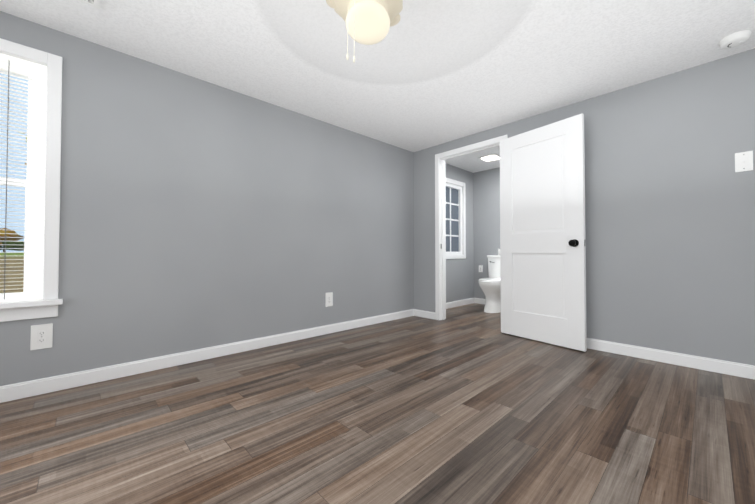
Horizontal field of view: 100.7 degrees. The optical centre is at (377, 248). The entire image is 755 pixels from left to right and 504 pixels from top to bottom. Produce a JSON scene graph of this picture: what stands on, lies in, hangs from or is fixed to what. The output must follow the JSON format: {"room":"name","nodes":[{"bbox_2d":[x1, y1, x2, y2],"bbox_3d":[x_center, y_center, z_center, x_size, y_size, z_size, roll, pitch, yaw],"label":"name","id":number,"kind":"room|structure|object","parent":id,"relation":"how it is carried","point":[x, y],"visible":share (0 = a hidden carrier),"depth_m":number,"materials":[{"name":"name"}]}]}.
{"room":"empty bedroom","nodes":[
{"label":"empty bedroom","id":0,"kind":"room"},
{"bbox_2d":[0,11,473,385],"bbox_3d":[-0.708,-0.215,3.256,6.660,2.460,0.200,1,-1,-43],"label":"wall","id":1,"kind":"structure","parent":0,"point":[196,213],"depth_m":2.46,"materials":[{"name":"paint"}]},
{"bbox_2d":[0,38,62,321],"bbox_3d":[-2.392,-0.390,1.590,1.138,1.602,0.185,1,-1,-43],"label":"bedroom window","id":2,"kind":"structure","parent":1,"relation":"in","point":[31,273],"depth_m":1.89,"materials":[{"name":"white plastic"}]},
{"bbox_2d":[0,53,46,301],"bbox_3d":[-2.376,-0.408,1.573,0.962,1.420,0.034,1,-1,-43],"label":"window blinds","id":3,"kind":"object","parent":2,"relation":"attached to","point":[12,59],"visible":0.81,"depth_m":1.84,"materials":[{"name":"white plastic"}]},
{"bbox_2d":[30,323,52,349],"bbox_3d":[-2.009,0.529,1.871,0.090,0.145,0.008,1,-1,-43],"label":"outlet","id":4,"kind":"object","parent":1,"relation":"attached to","point":[41,336],"visible":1,"depth_m":1.87,"materials":[{"name":"white plastic"}]},
{"bbox_2d":[0,309,415,402],"bbox_3d":[-1.206,0.838,2.619,4.686,0.092,0.016,1,-1,-43],"label":"baseboard","id":5,"kind":"structure","parent":1,"relation":"attached to","point":[16,391],"depth_m":2.29,"materials":[{"name":"white wood"}]},
{"bbox_2d":[325,292,332,306],"bbox_3d":[-0.508,0.538,3.288,0.090,0.145,0.008,1,-1,-43],"label":"outlet","id":6,"kind":"object","parent":1,"relation":"attached to","point":[329,299],"visible":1,"depth_m":3.29,"materials":[{"name":"white plastic"}]},
{"bbox_2d":[446,178,465,258],"bbox_3d":[1.151,-0.455,4.932,0.708,1.243,0.117,1,-1,-43],"label":"window unit","id":7,"kind":"structure","parent":1,"relation":"in","point":[453,219],"depth_m":5.03,"materials":[{"name":"white wood"}]},
{"bbox_2d":[446,298,474,308],"bbox_3d":[1.109,0.875,4.803,1.440,0.092,0.016,1,-1,-43],"label":"baseboard","id":8,"kind":"structure","parent":1,"relation":"attached to","point":[464,302],"depth_m":5.00,"materials":[{"name":"white wood"}]},
{"bbox_2d":[0,303,754,503],"bbox_3d":[0.757,0.928,1.683,6.660,0.120,4.470,1,-1,-43],"label":"floor","id":9,"kind":"structure","parent":0,"point":[472,403],"depth_m":1.50,"materials":[{"name":"brown wood"}]},
{"bbox_2d":[478,255,500,312],"bbox_3d":[1.772,0.512,4.642,0.718,0.813,0.508,1,-1,-43],"label":"toilet","id":10,"kind":"object","parent":9,"relation":"on","point":[490,286],"visible":0.62,"depth_m":4.46,"materials":[{"name":"white ceramic"}]},
{"bbox_2d":[0,0,754,172],"bbox_3d":[0.757,-1.412,1.723,6.660,0.120,4.470,1,-1,-43],"label":"ceiling","id":11,"kind":"structure","parent":0,"point":[423,74],"depth_m":2.13,"materials":[{"name":"white paint"}]},
{"bbox_2d":[78,0,99,8],"bbox_3d":[-1.641,-1.346,1.570,0.372,0.016,0.140,1,-1,-43],"label":"ceiling vent","id":12,"kind":"object","parent":11,"relation":"in","point":[95,3],"visible":0.98,"depth_m":1.70,"materials":[{"name":"white"}]},
{"bbox_2d":[326,0,402,62],"bbox_3d":[-0.034,-1.074,1.431,0.357,0.565,0.368,1,-1,-43],"label":"fan light","id":13,"kind":"object","parent":11,"relation":"hanging from","point":[369,22],"visible":1,"depth_m":1.38,"materials":[{"name":"beige glass"}]},
{"bbox_2d":[477,153,499,161],"bbox_3d":[1.626,-1.294,4.487,0.280,0.020,0.280,1,-1,-43],"label":"recessed light","id":14,"kind":"object","parent":11,"relation":"in","point":[490,157],"visible":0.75,"depth_m":4.46,"materials":[{"name":"white plastic"}]},
{"bbox_2d":[718,30,751,48],"bbox_3d":[2.287,-1.325,2.002,0.140,0.043,0.140,1,-1,-43],"label":"smoke detector","id":15,"kind":"object","parent":11,"relation":"attached to","point":[736,39],"visible":1,"depth_m":1.98,"materials":[{"name":"white plastic"}]},
{"bbox_2d":[473,167,499,298],"bbox_3d":[3.175,-0.205,3.847,0.200,2.220,4.270,1,-1,-43],"label":"wall","id":16,"kind":"structure","parent":0,"point":[486,208],"depth_m":5.18,"materials":[{"name":"paint"}]},
{"bbox_2d":[475,298,484,303],"bbox_3d":[2.318,0.871,4.580,0.014,0.092,2.000,1,-1,-43],"label":"baseboard","id":17,"kind":"structure","parent":16,"relation":"attached to","point":[477,300],"depth_m":5.22,"materials":[{"name":"white wood"}]},
{"bbox_2d":[414,48,754,365],"bbox_3d":[2.001,-0.224,2.739,0.120,2.220,4.270,1,-1,-43],"label":"wall","id":18,"kind":"structure","parent":0,"point":[670,223],"depth_m":2.41,"materials":[{"name":"paint"}]},
{"bbox_2d":[416,309,434,319],"bbox_3d":[0.623,0.863,4.084,0.013,0.092,0.336,1,-1,-43],"label":"baseboard","id":19,"kind":"structure","parent":18,"relation":"attached to","point":[420,313],"depth_m":4.07,"materials":[{"name":"white wood"}]},
{"bbox_2d":[435,135,507,319],"bbox_3d":[1.107,-0.149,3.685,0.151,2.102,0.932,1,-1,-43],"label":"door frame","id":20,"kind":"structure","parent":18,"relation":"attached to","point":[440,243],"depth_m":3.95,"materials":[{"name":"white wood"}]},
{"bbox_2d":[500,113,586,351],"bbox_3d":[1.520,-0.135,2.975,0.209,2.030,0.792,1,-1,-43],"label":"bathroom door","id":21,"kind":"structure","parent":18,"relation":"in","point":[542,240],"depth_m":2.93,"materials":[{"name":"white wood"}]},
{"bbox_2d":[587,338,754,379],"bbox_3d":[2.322,0.832,2.282,0.016,0.092,2.752,1,-1,-43],"label":"baseboard","id":22,"kind":"structure","parent":18,"relation":"attached to","point":[697,362],"depth_m":2.35,"materials":[{"name":"white wood"}]},
{"bbox_2d":[735,151,752,171],"bbox_3d":[2.492,-0.590,2.126,0.016,0.132,0.080,1,-1,-43],"label":"switch plate","id":23,"kind":"object","parent":18,"relation":"attached to","point":[743,161],"visible":1,"depth_m":2.13,"materials":[{"name":"white plastic"}]},
{"label":"outside","id":24,"kind":"structure","parent":0,"visible":0},
{"bbox_2d":[0,253,23,292],"bbox_3d":[-28.530,1.656,87.114,200.000,0.750,160.000,1,-1,-43],"label":"ground","id":25,"kind":"structure","parent":24,"point":[13,266],"depth_m":5.95,"materials":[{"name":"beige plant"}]},
{"bbox_2d":[0,228,23,252],"bbox_3d":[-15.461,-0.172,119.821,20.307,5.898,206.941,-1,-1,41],"label":"tree","id":26,"kind":"object","parent":25,"relation":"on","point":[18,245],"depth_m":53.08,"materials":[{"name":"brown plant"}]}
]}

